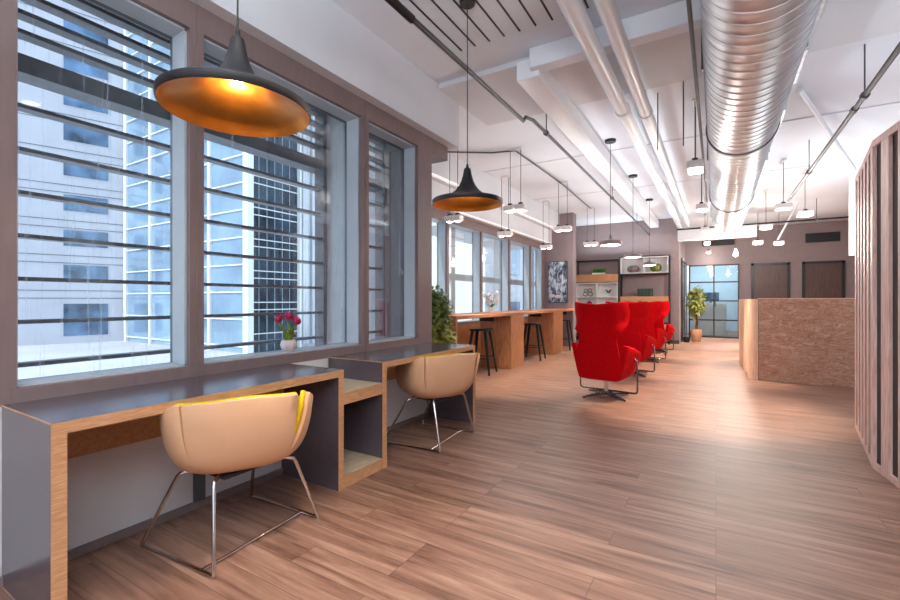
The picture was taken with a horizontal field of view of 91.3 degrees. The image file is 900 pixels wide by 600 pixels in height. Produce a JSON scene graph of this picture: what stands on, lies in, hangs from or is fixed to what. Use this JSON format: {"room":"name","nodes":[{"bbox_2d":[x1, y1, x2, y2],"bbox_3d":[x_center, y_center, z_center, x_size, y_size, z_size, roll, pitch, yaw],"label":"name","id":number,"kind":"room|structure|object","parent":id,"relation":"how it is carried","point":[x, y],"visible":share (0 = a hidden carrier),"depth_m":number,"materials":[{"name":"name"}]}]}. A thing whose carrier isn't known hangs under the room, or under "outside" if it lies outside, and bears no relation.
{"room":"open-plan office","nodes":[
{"label":"open-plan office","id":0,"kind":"room"},
{"bbox_2d":[0,0,431,575],"bbox_3d":[-2.070,-0.545,1.766,0.230,3.410,6.880,0,0,31],"label":"wall","id":1,"kind":"structure","parent":0,"point":[112,490],"depth_m":2.31,"materials":[{"name":"paint"}]},
{"bbox_2d":[9,0,16,388],"bbox_3d":[-1.948,-0.589,1.928,0.190,1.937,0.025,0,0,31],"label":"trim","id":2,"kind":"structure","parent":1,"relation":"attached to","point":[12,3],"depth_m":1.88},
{"bbox_2d":[17,0,186,386],"bbox_3d":[-1.769,-0.589,2.259,0.155,1.937,0.727,0,0,31],"label":"window","id":3,"kind":"structure","parent":1,"relation":"in","point":[177,34],"depth_m":2.53,"materials":[{"name":"metal"}]},
{"bbox_2d":[187,4,203,375],"bbox_3d":[-1.543,-0.635,2.595,0.194,2.150,0.080,0,0,31],"label":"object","id":4,"kind":"structure","parent":1,"relation":"attached to","point":[195,39],"depth_m":2.54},
{"bbox_2d":[9,338,417,403],"bbox_3d":[-1.196,0.415,3.212,0.230,0.070,3.000,0,0,31],"label":"window sill","id":5,"kind":"structure","parent":1,"relation":"attached to","point":[65,388],"depth_m":2.44,"materials":[{"name":"paint"}]},
{"bbox_2d":[0,412,427,587],"bbox_3d":[-1.968,1.180,1.704,0.028,0.040,6.880,0,0,31],"label":"baseboard","id":6,"kind":"structure","parent":1,"relation":"attached to","point":[83,549],"depth_m":2.41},
{"bbox_2d":[204,38,358,363],"bbox_3d":[-1.191,-0.589,3.216,0.155,1.937,1.348,0,0,31],"label":"window","id":7,"kind":"structure","parent":1,"relation":"in","point":[211,50],"depth_m":3.75,"materials":[{"name":"metal"}]},
{"bbox_2d":[274,312,300,350],"bbox_3d":[-1.166,0.228,3.182,0.197,0.280,0.117,0,0,-34],"label":"potted flowers","id":8,"kind":"object","parent":7,"relation":"on","point":[288,344],"visible":1,"depth_m":3.15,"materials":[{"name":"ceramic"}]},
{"bbox_2d":[190,0,458,148],"bbox_3d":[-1.826,-1.980,1.851,0.100,0.540,7.280,0,0,31],"label":"bulkhead","id":9,"kind":"object","parent":1,"relation":"attached to","point":[319,35],"visible":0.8,"depth_m":3.46,"materials":[{"name":"paint"}]},
{"bbox_2d":[359,100,368,350],"bbox_3d":[-0.803,-0.635,3.819,0.194,2.150,0.086,0,0,31],"label":"trim","id":10,"kind":"structure","parent":1,"relation":"attached to","point":[363,122],"depth_m":3.76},
{"bbox_2d":[369,123,414,342],"bbox_3d":[-0.608,-0.589,4.180,0.155,1.937,0.734,0,0,31],"label":"window","id":11,"kind":"structure","parent":1,"relation":"in","point":[408,150],"depth_m":4.47,"materials":[{"name":"metal"}]},
{"bbox_2d":[385,146,431,343],"bbox_3d":[-0.441,-0.553,4.654,0.430,2.007,0.250,0,0,31],"label":"wall pier","id":12,"kind":"object","parent":1,"relation":"attached to","point":[423,157],"visible":0.57,"depth_m":4.57,"materials":[{"name":"paint"}]},
{"bbox_2d":[432,139,447,163],"bbox_3d":[-0.208,-1.633,4.846,0.230,0.153,0.320,0,0,31],"label":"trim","id":13,"kind":"structure","parent":1,"relation":"attached to","point":[439,151],"depth_m":4.82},
{"bbox_2d":[369,141,399,339],"bbox_3d":[-0.909,-0.525,5.165,1.300,3.450,0.140,0,0,31],"label":"wall","id":14,"kind":"structure","parent":0,"point":[389,148],"depth_m":5.07,"materials":[{"name":"paint"}]},
{"bbox_2d":[0,330,899,599],"bbox_3d":[4.516,1.260,7.085,8.800,0.120,23.200,0,0,31],"label":"floor","id":15,"kind":"structure","parent":0,"point":[710,481],"depth_m":2.51,"materials":[{"name":"brown wood"}]},
{"bbox_2d":[1,363,343,599],"bbox_3d":[-1.280,0.821,2.321,0.545,0.759,1.438,0,0,31],"label":"desk","id":16,"kind":"object","parent":15,"relation":"on","point":[39,437],"visible":0.94,"depth_m":1.83,"materials":[{"name":"laminate"}]},
{"bbox_2d":[139,390,318,578],"bbox_3d":[-1.069,0.814,2.205,0.744,0.770,0.722,0,0,31],"label":"tub chair","id":17,"kind":"object","parent":15,"relation":"on","point":[223,439],"visible":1,"depth_m":1.96,"materials":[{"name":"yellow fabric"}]},
{"bbox_2d":[344,378,381,487],"bbox_3d":[-0.804,0.895,3.098,0.528,0.610,0.385,0,0,31],"label":"shelf unit","id":18,"kind":"object","parent":15,"relation":"on","point":[357,466],"visible":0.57,"depth_m":3.01,"materials":[{"name":"brown wood"}]},
{"bbox_2d":[328,342,474,468],"bbox_3d":[-0.347,0.821,3.864,0.545,0.759,1.405,0,0,31],"label":"desk","id":19,"kind":"object","parent":15,"relation":"on","point":[365,420],"visible":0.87,"depth_m":3.29,"materials":[{"name":"laminate"}]},
{"bbox_2d":[387,352,479,452],"bbox_3d":[-0.130,0.814,3.758,0.744,0.770,0.722,0,0,31],"label":"tub chair","id":20,"kind":"object","parent":15,"relation":"on","point":[437,378],"visible":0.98,"depth_m":3.52,"materials":[{"name":"beige leather"}]},
{"bbox_2d":[432,285,458,343],"bbox_3d":[-0.190,0.503,5.480,0.634,1.394,0.604,0,0,31],"label":"potted shrub","id":21,"kind":"object","parent":15,"relation":"on","point":[441,311],"visible":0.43,"depth_m":5.36,"materials":[{"name":"green plant"}]},
{"bbox_2d":[469,328,496,375],"bbox_3d":[0.512,0.835,7.227,0.430,0.730,0.430,0,0,23],"label":"bar stool","id":22,"kind":"object","parent":15,"relation":"on","point":[472,330],"visible":0.73,"depth_m":7.14,"materials":[{"name":"black paint"}]},
{"bbox_2d":[435,308,574,368],"bbox_3d":[1.399,0.710,8.771,0.620,0.980,6.120,0,0,31],"label":"bar counter","id":23,"kind":"object","parent":15,"relation":"on","point":[507,326],"depth_m":7.87,"materials":[{"name":"brown wood"}]},
{"bbox_2d":[481,290,500,311],"bbox_3d":[0.736,0.017,7.913,0.376,0.406,0.233,0,0,-1],"label":"orchid","id":24,"kind":"object","parent":23,"relation":"on","point":[490,308],"visible":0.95,"depth_m":7.88,"materials":[{"name":"plant"}]},
{"bbox_2d":[449,308,574,319],"bbox_3d":[1.399,0.245,8.771,0.620,0.050,6.120,0,0,31],"label":"countertop","id":25,"kind":"structure","parent":23,"relation":"on","point":[457,316],"depth_m":7.74,"materials":[{"name":"brown wood"}]},
{"bbox_2d":[524,323,545,360],"bbox_3d":[1.684,0.835,8.914,0.430,0.730,0.430,0,0,25],"label":"bar stool","id":26,"kind":"object","parent":15,"relation":"on","point":[538,325],"visible":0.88,"depth_m":8.84,"materials":[{"name":"black paint"}]},
{"bbox_2d":[544,212,575,346],"bbox_3d":[2.816,-0.525,11.677,0.980,3.450,0.300,0,0,31],"label":"pier","id":27,"kind":"object","parent":15,"relation":"on","point":[563,242],"visible":0.29,"depth_m":11.41,"materials":[{"name":"paint"}]},
{"bbox_2d":[548,261,567,302],"bbox_3d":[2.809,-0.470,11.482,0.510,1.080,0.041,0,0,31],"label":"painting","id":28,"kind":"object","parent":27,"relation":"attached to","point":[557,270],"visible":1,"depth_m":11.46,"materials":[{"name":"paint"}]},
{"bbox_2d":[563,319,573,350],"bbox_3d":[2.770,0.835,10.711,0.430,0.730,0.430,0,0,28],"label":"bar stool","id":29,"kind":"object","parent":15,"relation":"on","point":[568,324],"visible":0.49,"depth_m":10.53,"materials":[{"name":"black paint"}]},
{"bbox_2d":[572,301,640,401],"bbox_3d":[1.931,0.608,5.465,0.742,1.180,0.688,0,0,41],"label":"chair","id":30,"kind":"object","parent":15,"relation":"on","point":[598,327],"visible":1,"depth_m":5.23,"materials":[{"name":"red fabric"}]},
{"bbox_2d":[576,255,670,344],"bbox_3d":[4.887,-0.010,12.590,2.530,2.420,0.315,0,0,31],"label":"display shelf","id":31,"kind":"object","parent":15,"relation":"on","point":[599,296],"visible":0.61,"depth_m":12.57,"materials":[{"name":"wood"}]},
{"bbox_2d":[576,274,617,282],"bbox_3d":[4.332,-0.632,12.919,1.190,0.225,0.305,0,0,31],"label":"planter","id":32,"kind":"object","parent":31,"relation":"on","point":[594,278],"depth_m":12.78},
{"bbox_2d":[620,296,668,301],"bbox_3d":[5.419,0.005,12.262,1.230,0.210,0.305,0,0,31],"label":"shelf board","id":33,"kind":"object","parent":31,"relation":"on","point":[622,298],"depth_m":12.13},
{"bbox_2d":[605,301,656,377],"bbox_3d":[2.897,0.608,7.101,0.742,1.180,0.688,0,0,41],"label":"chair","id":34,"kind":"object","parent":15,"relation":"on","point":[630,337],"visible":0.52,"depth_m":6.78,"materials":[{"name":"red fabric"}]},
{"bbox_2d":[625,301,667,362],"bbox_3d":[3.828,0.608,8.642,0.742,1.180,0.688,0,0,41],"label":"chair","id":35,"kind":"object","parent":15,"relation":"on","point":[647,328],"visible":0.34,"depth_m":8.32,"materials":[{"name":"red fabric"}]},
{"bbox_2d":[639,301,674,352],"bbox_3d":[4.759,0.608,10.182,0.742,1.180,0.688,0,0,41],"label":"chair","id":36,"kind":"object","parent":15,"relation":"on","point":[665,306],"visible":0.31,"depth_m":9.86,"materials":[{"name":"red fabric"}]},
{"bbox_2d":[685,284,708,341],"bbox_3d":[7.120,0.372,12.703,0.668,1.657,0.660,0,0,31],"label":"potted tree","id":37,"kind":"object","parent":15,"relation":"on","point":[696,306],"visible":1,"depth_m":12.61,"materials":[{"name":"green plant"}]},
{"bbox_2d":[692,303,725,335],"bbox_3d":[8.921,0.650,15.165,1.020,1.100,0.415,0,0,31],"label":"storage cabinet","id":38,"kind":"object","parent":15,"relation":"on","point":[706,327],"visible":0.56,"depth_m":14.93,"materials":[{"name":"white paint"}]},
{"bbox_2d":[703,292,718,302],"bbox_3d":[8.976,-0.080,15.140,0.480,0.360,0.140,0,0,31],"label":"screen","id":39,"kind":"object","parent":38,"relation":"on","point":[709,296],"visible":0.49,"depth_m":15.13,"materials":[{"name":"blue glass"}]},
{"bbox_2d":[739,298,854,387],"bbox_3d":[5.973,0.587,7.195,2.000,1.227,2.506,0,0,31],"label":"reception desk","id":40,"kind":"object","parent":15,"relation":"on","point":[811,341],"visible":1,"depth_m":6.32,"materials":[{"name":"brown wood"}]},
{"bbox_2d":[855,120,899,488],"bbox_3d":[3.429,0.030,2.847,1.016,2.340,2.619,0,0,31],"label":"partition","id":41,"kind":"object","parent":15,"relation":"on","point":[877,180],"visible":1,"depth_m":3.09,"materials":[{"name":"wood"}]},
{"bbox_2d":[432,222,535,313],"bbox_3d":[1.215,1.950,12.353,2.100,7.500,5.600,0,0,31],"label":"canopy frame","id":42,"kind":"object","parent":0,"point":[455,234],"visible":0.14,"depth_m":12.15,"materials":[{"name":"metal"}]},
{"bbox_2d":[432,207,543,249],"bbox_3d":[0.608,-1.790,8.758,0.220,0.920,7.580,0,0,31],"label":"wall","id":43,"kind":"structure","parent":0,"point":[438,214],"depth_m":8.63,"materials":[{"name":"paint"}]},
{"bbox_2d":[432,180,551,243],"bbox_3d":[0.777,-1.660,8.633,0.200,0.340,7.020,0,0,31],"label":"bulkhead","id":44,"kind":"object","parent":43,"relation":"attached to","point":[516,223],"visible":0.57,"depth_m":9.04,"materials":[{"name":"paint"}]},
{"bbox_2d":[453,211,549,242],"bbox_3d":[0.858,-1.485,8.625,0.065,0.014,6.850,0,0,31],"label":"light strip","id":45,"kind":"object","parent":44,"relation":"attached to","point":[462,213],"visible":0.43,"depth_m":8.78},
{"bbox_2d":[86,0,899,227],"bbox_3d":[4.516,-2.350,7.085,8.800,0.200,23.200,0,0,31],"label":"ceiling","id":46,"kind":"structure","parent":0,"point":[832,78],"depth_m":5.64,"materials":[{"name":"paint"}]},
{"bbox_2d":[153,0,310,136],"bbox_3d":[-0.796,-1.478,1.650,0.524,1.545,0.524,0,0,31],"label":"pendant lamp","id":47,"kind":"object","parent":46,"relation":"hanging from","point":[229,98],"visible":1,"depth_m":1.69,"materials":[{"name":"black metal"}]},
{"bbox_2d":[444,147,462,222],"bbox_3d":[0.056,-1.703,6.510,0.266,1.094,0.130,0,0,31],"label":"pendant light","id":48,"kind":"object","parent":46,"relation":"hanging from","point":[457,217],"visible":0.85,"depth_m":6.47,"materials":[{"name":"white plastic"}]},
{"bbox_2d":[432,0,502,211],"bbox_3d":[0.131,-1.482,3.309,0.530,1.535,0.530,0,0,31],"label":"pendant lamp","id":49,"kind":"object","parent":46,"relation":"hanging from","point":[467,197],"visible":1,"depth_m":3.31,"materials":[{"name":"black metal"}]},
{"bbox_2d":[432,153,557,229],"bbox_3d":[0.863,-2.040,8.581,0.400,0.420,7.020,0,0,31],"label":"bulkhead","id":50,"kind":"object","parent":46,"relation":"attached to","point":[484,182],"visible":0.36,"depth_m":8.12,"materials":[{"name":"paint"}]},
{"bbox_2d":[432,173,552,228],"bbox_3d":[1.029,-1.825,8.521,0.065,0.014,6.850,0,0,31],"label":"light strip","id":51,"kind":"object","parent":50,"relation":"attached to","point":[433,174],"visible":0.21,"depth_m":8.48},
{"bbox_2d":[409,0,588,50],"bbox_3d":[-0.387,-2.248,1.665,1.555,0.004,4.450,0,0,31],"label":"ceiling slot","id":52,"kind":"structure","parent":46,"relation":"attached to","point":[411,1],"depth_m":3.49,"materials":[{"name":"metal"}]},
{"bbox_2d":[497,175,512,236],"bbox_3d":[1.000,-1.703,7.995,0.266,1.094,0.130,0,0,31],"label":"pendant light","id":53,"kind":"object","parent":46,"relation":"hanging from","point":[501,233],"visible":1,"depth_m":7.96,"materials":[{"name":"white plastic"}]},
{"bbox_2d":[503,147,527,212],"bbox_3d":[0.973,-1.783,6.540,0.328,0.934,0.160,0,0,31],"label":"pendant light","id":54,"kind":"object","parent":46,"relation":"hanging from","point":[510,208],"visible":1,"depth_m":6.49,"materials":[{"name":"white plastic"}]},
{"bbox_2d":[385,0,648,234],"bbox_3d":[1.841,-1.995,6.178,0.100,0.510,14.480,0,0,31],"label":"conduit pipe","id":55,"kind":"object","parent":46,"relation":"hanging from","point":[397,5],"visible":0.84,"depth_m":3.50,"materials":[{"name":"metal"}]},
{"bbox_2d":[448,150,590,208],"bbox_3d":[1.982,-2.220,8.359,0.856,0.024,5.384,0,0,41],"label":"conduit","id":56,"kind":"object","parent":46,"relation":"attached to","point":[508,150],"visible":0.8,"depth_m":6.78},
{"bbox_2d":[553,181,571,231],"bbox_3d":[2.154,-1.783,8.396,0.328,0.934,0.160,0,0,31],"label":"pendant light","id":57,"kind":"object","parent":46,"relation":"hanging from","point":[567,227],"visible":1,"depth_m":8.35,"materials":[{"name":"white plastic"}]},
{"bbox_2d":[517,59,658,227],"bbox_3d":[3.216,-2.110,8.163,0.220,0.180,9.700,0,0,31],"label":"ceiling beam","id":58,"kind":"structure","parent":46,"relation":"attached to","point":[543,88],"depth_m":5.25,"materials":[{"name":"paint"}]},
{"bbox_2d":[583,207,597,245],"bbox_3d":[3.413,-1.783,10.673,0.328,0.934,0.160,0,0,31],"label":"pendant light","id":59,"kind":"object","parent":46,"relation":"hanging from","point":[587,243],"visible":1,"depth_m":10.62,"materials":[{"name":"white plastic"}]},
{"bbox_2d":[599,138,621,245],"bbox_3d":[2.255,-1.510,6.186,0.310,1.480,0.310,0,0,31],"label":"pendant","id":60,"kind":"object","parent":46,"relation":"hanging from","point":[610,242],"visible":1,"depth_m":6.16,"materials":[{"name":"white paint"}]},
{"bbox_2d":[529,0,700,71],"bbox_3d":[3.234,-2.160,2.480,5.830,0.180,0.130,0,0,31],"label":"beam","id":61,"kind":"structure","parent":46,"relation":"attached to","point":[670,20],"depth_m":3.50,"materials":[{"name":"paint"}]},
{"bbox_2d":[556,0,682,227],"bbox_3d":[3.342,-2.085,7.153,0.160,0.330,11.300,0,0,31],"label":"ceiling pipe","id":62,"kind":"object","parent":46,"relation":"hanging from","point":[575,13],"visible":0.99,"depth_m":3.95,"materials":[{"name":"metal"}]},
{"bbox_2d":[624,174,641,257],"bbox_3d":[3.301,-1.510,7.937,0.310,1.480,0.310,0,0,31],"label":"pendant","id":63,"kind":"object","parent":46,"relation":"hanging from","point":[629,255],"visible":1,"depth_m":7.87,"materials":[{"name":"black paint"}]},
{"bbox_2d":[593,0,690,227],"bbox_3d":[2.685,-2.089,5.680,0.144,0.322,14.500,0,0,31],"label":"ceiling pipe","id":64,"kind":"object","parent":46,"relation":"hanging from","point":[608,12],"visible":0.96,"depth_m":3.94,"materials":[{"name":"metal"}]},
{"bbox_2d":[642,198,656,265],"bbox_3d":[4.448,-1.510,9.814,0.310,1.480,0.310,0,0,31],"label":"pendant","id":65,"kind":"object","parent":46,"relation":"hanging from","point":[648,263],"visible":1,"depth_m":9.81,"materials":[{"name":"black paint"}]},
{"bbox_2d":[439,0,899,125],"bbox_3d":[3.117,-2.225,3.292,6.870,0.050,1.140,0,0,31],"label":"beam","id":66,"kind":"structure","parent":46,"relation":"attached to","point":[668,60],"depth_m":4.18,"materials":[{"name":"paint"}]},
{"bbox_2d":[483,101,899,199],"bbox_3d":[4.606,-2.244,6.751,7.900,0.012,2.520,0,0,31],"label":"beam","id":67,"kind":"structure","parent":46,"relation":"attached to","point":[899,101],"depth_m":7.00,"materials":[{"name":"paint"}]},
{"bbox_2d":[687,98,703,174],"bbox_3d":[2.777,-1.853,4.982,0.160,0.794,0.328,0,0,31],"label":"pendant light","id":68,"kind":"object","parent":46,"relation":"hanging from","point":[695,166],"visible":0.98,"depth_m":4.91,"materials":[{"name":"white plastic"}]},
{"bbox_2d":[696,174,706,212],"bbox_3d":[4.107,-1.853,7.181,0.160,0.794,0.328,0,0,31],"label":"pendant light","id":69,"kind":"object","parent":46,"relation":"hanging from","point":[701,207],"visible":0.87,"depth_m":7.08,"materials":[{"name":"white plastic"}]},
{"bbox_2d":[686,0,826,231],"bbox_3d":[2.927,-1.877,4.421,0.744,0.746,12.596,0,0,31],"label":"air duct","id":70,"kind":"object","parent":46,"relation":"hanging from","point":[753,52],"visible":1,"depth_m":3.22,"materials":[{"name":"metal"}]},
{"bbox_2d":[778,102,786,129],"bbox_3d":[3.393,-1.910,4.551,0.080,0.120,0.600,0,0,31],"label":"register","id":71,"kind":"object","parent":70,"relation":"attached to","point":[785,108],"depth_m":4.39,"materials":[{"name":"metal"}]},
{"bbox_2d":[793,41,808,83],"bbox_3d":[2.773,-1.910,3.524,0.080,0.120,0.600,0,0,31],"label":"register","id":72,"kind":"object","parent":70,"relation":"attached to","point":[807,48],"depth_m":3.44,"materials":[{"name":"metal"}]},
{"bbox_2d":[816,0,826,19],"bbox_3d":[2.255,-1.910,2.668,0.080,0.120,0.600,0,0,31],"label":"register","id":73,"kind":"object","parent":70,"relation":"attached to","point":[823,4],"depth_m":2.80,"materials":[{"name":"metal"}]},
{"bbox_2d":[677,198,848,229],"bbox_3d":[7.985,-1.999,9.780,5.250,0.502,0.040,0,0,31],"label":"pipe","id":74,"kind":"object","parent":46,"relation":"hanging from","point":[816,218],"visible":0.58,"depth_m":9.93,"materials":[{"name":"metal"}]},
{"bbox_2d":[759,189,772,229],"bbox_3d":[6.495,-1.853,9.044,0.220,0.794,0.260,0,0,31],"label":"pendant light","id":75,"kind":"object","parent":46,"relation":"hanging from","point":[765,226],"visible":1,"depth_m":8.98,"materials":[{"name":"white plastic"}]},
{"bbox_2d":[774,158,792,210],"bbox_3d":[5.374,-1.853,7.093,0.220,0.794,0.260,0,0,31],"label":"pendant light","id":76,"kind":"object","parent":46,"relation":"hanging from","point":[783,205],"visible":1,"depth_m":7.04,"materials":[{"name":"white plastic"}]},
{"bbox_2d":[777,203,798,239],"bbox_3d":[7.905,-1.835,10.295,0.420,0.848,0.044,0,0,31],"label":"rod","id":77,"kind":"object","parent":46,"relation":"hanging from","point":[797,204],"visible":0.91,"depth_m":10.28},
{"bbox_2d":[796,169,813,217],"bbox_3d":[6.192,-1.853,7.673,0.220,0.794,0.260,0,0,31],"label":"pendant light","id":78,"kind":"object","parent":46,"relation":"hanging from","point":[805,213],"visible":0.93,"depth_m":7.60,"materials":[{"name":"white plastic"}]},
{"bbox_2d":[797,88,856,170],"bbox_3d":[4.786,-2.060,5.520,2.778,0.372,0.052,0,0,-39],"label":"pipe","id":79,"kind":"object","parent":46,"relation":"hanging from","point":[800,91],"visible":0.94,"depth_m":5.25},
{"bbox_2d":[787,42,899,201],"bbox_3d":[3.286,-2.008,3.272,0.068,0.484,11.000,0,0,31],"label":"pipe","id":80,"kind":"object","parent":46,"relation":"hanging from","point":[865,94],"visible":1,"depth_m":3.98,"materials":[{"name":"metal"}]},
{"bbox_2d":[849,167,859,255],"bbox_3d":[6.936,-1.510,7.522,0.150,1.480,0.150,0,0,31],"label":"door frame","id":81,"kind":"structure","parent":46,"relation":"attached to","point":[852,174],"depth_m":7.49,"materials":[{"name":"white paint"}]},
{"bbox_2d":[458,319,527,361],"bbox_3d":[0.608,0.825,8.758,0.220,0.750,7.580,0,0,31],"label":"wall","id":82,"kind":"structure","parent":0,"point":[464,332],"depth_m":8.10,"materials":[{"name":"brown wood"}]},
{"bbox_2d":[432,218,444,296],"bbox_3d":[-0.446,-0.465,7.024,0.160,1.730,1.160,0,0,31],"label":"window","id":83,"kind":"structure","parent":82,"relation":"in","point":[440,224],"depth_m":7.50,"materials":[{"name":"metal"}]},
{"bbox_2d":[445,222,448,305],"bbox_3d":[-0.114,-0.465,7.535,0.190,1.730,0.060,0,0,31],"label":"trim","id":84,"kind":"structure","parent":82,"relation":"attached to","point":[446,223],"depth_m":7.48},
{"bbox_2d":[449,223,479,321],"bbox_3d":[0.198,-0.465,8.089,0.160,1.730,1.210,0,0,31],"label":"window","id":85,"kind":"structure","parent":82,"relation":"in","point":[475,234],"depth_m":8.59,"materials":[{"name":"metal"}]},
{"bbox_2d":[480,232,482,311],"bbox_3d":[0.543,-0.465,8.622,0.190,1.730,0.060,0,0,31],"label":"trim","id":86,"kind":"structure","parent":82,"relation":"attached to","point":[481,233],"depth_m":8.56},
{"bbox_2d":[483,233,507,310],"bbox_3d":[0.878,-0.465,9.214,0.160,1.730,1.300,0,0,31],"label":"window","id":87,"kind":"structure","parent":82,"relation":"in","point":[504,242],"depth_m":9.75,"materials":[{"name":"metal"}]},
{"bbox_2d":[508,240,510,310],"bbox_3d":[1.247,-0.465,9.786,0.190,1.730,0.060,0,0,31],"label":"trim","id":88,"kind":"structure","parent":82,"relation":"attached to","point":[509,241],"depth_m":9.72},
{"bbox_2d":[511,241,528,316],"bbox_3d":[1.563,-0.465,10.348,0.160,1.730,1.230,0,0,31],"label":"window","id":89,"kind":"structure","parent":82,"relation":"in","point":[525,247],"depth_m":10.86,"materials":[{"name":"metal"}]},
{"bbox_2d":[529,246,530,309],"bbox_3d":[1.914,-0.465,10.890,0.190,1.730,0.060,0,0,31],"label":"trim","id":90,"kind":"structure","parent":82,"relation":"attached to","point":[529,246],"depth_m":10.82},
{"bbox_2d":[531,247,540,308],"bbox_3d":[2.127,-0.465,11.281,0.160,1.730,0.830,0,0,31],"label":"window","id":91,"kind":"structure","parent":82,"relation":"in","point":[538,251],"depth_m":11.62,"materials":[{"name":"metal"}]},
{"bbox_2d":[541,249,543,308],"bbox_3d":[2.393,-0.465,11.682,0.190,1.730,0.130,0,0,31],"label":"trim","id":92,"kind":"structure","parent":82,"relation":"attached to","point":[542,250],"depth_m":11.60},
{"bbox_2d":[576,218,684,343],"bbox_3d":[5.654,-0.525,14.168,3.260,3.450,3.100,0,0,31],"label":"wall","id":93,"kind":"structure","parent":0,"point":[664,238],"depth_m":12.56,"materials":[{"name":"paint"}]},
{"bbox_2d":[681,258,686,341],"bbox_3d":[7.208,-0.010,13.550,0.040,2.420,2.010,0,0,31],"label":"door","id":94,"kind":"structure","parent":93,"relation":"in","point":[683,262],"depth_m":13.31,"materials":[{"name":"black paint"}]},
{"bbox_2d":[687,266,690,333],"bbox_3d":[8.692,-0.525,16.130,0.090,3.450,3.400,0,0,31],"label":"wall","id":95,"kind":"structure","parent":0,"point":[687,266],"depth_m":16.11,"materials":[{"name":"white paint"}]},
{"bbox_2d":[690,329,701,341],"bbox_3d":[7.107,1.020,12.706,0.300,0.360,0.300,0,0,31],"label":"plant pot","id":96,"kind":"object","parent":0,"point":[696,334],"depth_m":12.60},
{"bbox_2d":[691,265,737,331],"bbox_3d":[11.848,-0.525,16.267,5.350,3.450,0.100,0,0,31],"label":"wall","id":97,"kind":"structure","parent":0,"point":[727,291],"depth_m":16.97,"materials":[{"name":"glass"}]},
{"bbox_2d":[678,222,756,241],"bbox_3d":[6.772,-1.720,11.214,1.710,0.320,0.300,0,0,31],"label":"beam","id":98,"kind":"structure","parent":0,"point":[746,231],"depth_m":11.11,"materials":[{"name":"paint"}]},
{"bbox_2d":[685,220,854,298],"bbox_3d":[10.050,-0.525,13.205,5.260,3.450,0.200,0,0,31],"label":"wall","id":99,"kind":"structure","parent":0,"point":[795,251],"depth_m":13.12,"materials":[{"name":"paint"}]},
{"bbox_2d":[689,264,738,338],"bbox_3d":[8.397,0.035,14.028,1.376,2.330,0.122,0,0,31],"label":"door","id":100,"kind":"structure","parent":99,"relation":"in","point":[714,300],"depth_m":14.02,"materials":[{"name":"black paint"}]},
{"bbox_2d":[702,239,734,245],"bbox_3d":[8.523,-1.815,13.985,0.880,0.170,0.045,0,0,31],"label":"air vent","id":101,"kind":"object","parent":99,"relation":"in","point":[731,241],"visible":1,"depth_m":13.93,"materials":[{"name":"metal"}]},
{"bbox_2d":[751,262,789,298],"bbox_3d":[9.660,0.040,13.271,0.956,2.320,0.090,0,0,31],"label":"door","id":102,"kind":"structure","parent":99,"relation":"in","point":[768,280],"depth_m":13.29,"materials":[{"name":"black paint"}]},
{"bbox_2d":[805,231,839,242],"bbox_3d":[10.718,-1.805,12.658,0.770,0.270,0.045,0,0,31],"label":"air vent","id":103,"kind":"object","parent":99,"relation":"in","point":[825,236],"visible":1,"depth_m":12.65,"materials":[{"name":"metal"}]},
{"bbox_2d":[802,260,844,297],"bbox_3d":[10.715,0.040,12.634,0.950,2.320,0.090,0,0,31],"label":"door","id":104,"kind":"structure","parent":99,"relation":"in","point":[820,279],"depth_m":12.65,"materials":[{"name":"black paint"}]},
{"label":"outside","id":105,"kind":"structure","parent":0,"visible":0},
{"bbox_2d":[18,341,314,379],"bbox_3d":[-28.681,5.800,145.868,600.000,0.200,620.000,0,0,31],"label":"ground","id":106,"kind":"structure","parent":105,"point":[50,351],"depth_m":45.18,"materials":[{"name":"white"}]},
{"bbox_2d":[18,0,123,345],"bbox_3d":[-68.898,-29.300,57.925,40.000,70.000,25.050,0,0,-41],"label":"office building","id":107,"kind":"structure","parent":106,"relation":"on","point":[36,258],"depth_m":57.69,"materials":[{"name":"white concrete"}]},
{"bbox_2d":[124,29,253,353],"bbox_3d":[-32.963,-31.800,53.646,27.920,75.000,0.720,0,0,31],"label":"glass building","id":108,"kind":"structure","parent":106,"relation":"on","point":[139,264],"depth_m":55.50,"materials":[{"name":"glass"}]},
{"bbox_2d":[254,132,301,352],"bbox_3d":[-23.588,-34.450,52.028,10.600,80.300,6.050,0,0,31],"label":"tower","id":109,"kind":"structure","parent":106,"relation":"on","point":[266,300],"depth_m":49.49,"materials":[{"name":"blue glass"}]},
{"bbox_2d":[302,115,314,343],"bbox_3d":[-9.119,-31.800,83.215,10.300,75.000,60.000,0,0,31],"label":"building","id":110,"kind":"structure","parent":106,"relation":"on","point":[308,196],"depth_m":58.05,"materials":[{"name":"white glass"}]},
{"bbox_2d":[432,236,535,320],"bbox_3d":[10.804,-6.300,41.962,6.080,24.000,45.000,0,0,31],"label":"building","id":111,"kind":"structure","parent":106,"relation":"on","point":[463,251],"depth_m":21.95,"materials":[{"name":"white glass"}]},
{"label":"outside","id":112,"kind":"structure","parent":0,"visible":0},
{"bbox_2d":[18,0,326,367],"bbox_3d":[-2.265,-0.325,2.526,0.170,3.650,3.980,0,0,31],"label":"window blinds","id":113,"kind":"object","parent":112,"point":[32,71],"visible":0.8,"depth_m":2.80,"materials":[{"name":"metal"}]},
{"bbox_2d":[327,115,344,343],"bbox_3d":[-1.040,-0.325,4.117,0.320,3.650,0.030,0,0,31],"label":"window frame","id":114,"kind":"structure","parent":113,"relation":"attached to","point":[335,128],"depth_m":4.12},
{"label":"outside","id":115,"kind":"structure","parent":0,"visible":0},
{"bbox_2d":[369,135,385,338],"bbox_3d":[-0.995,-0.325,4.627,0.170,3.650,0.810,0,0,31],"label":"screen","id":116,"kind":"object","parent":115,"point":[377,185],"visible":0.3,"depth_m":4.90,"materials":[{"name":"metal"}]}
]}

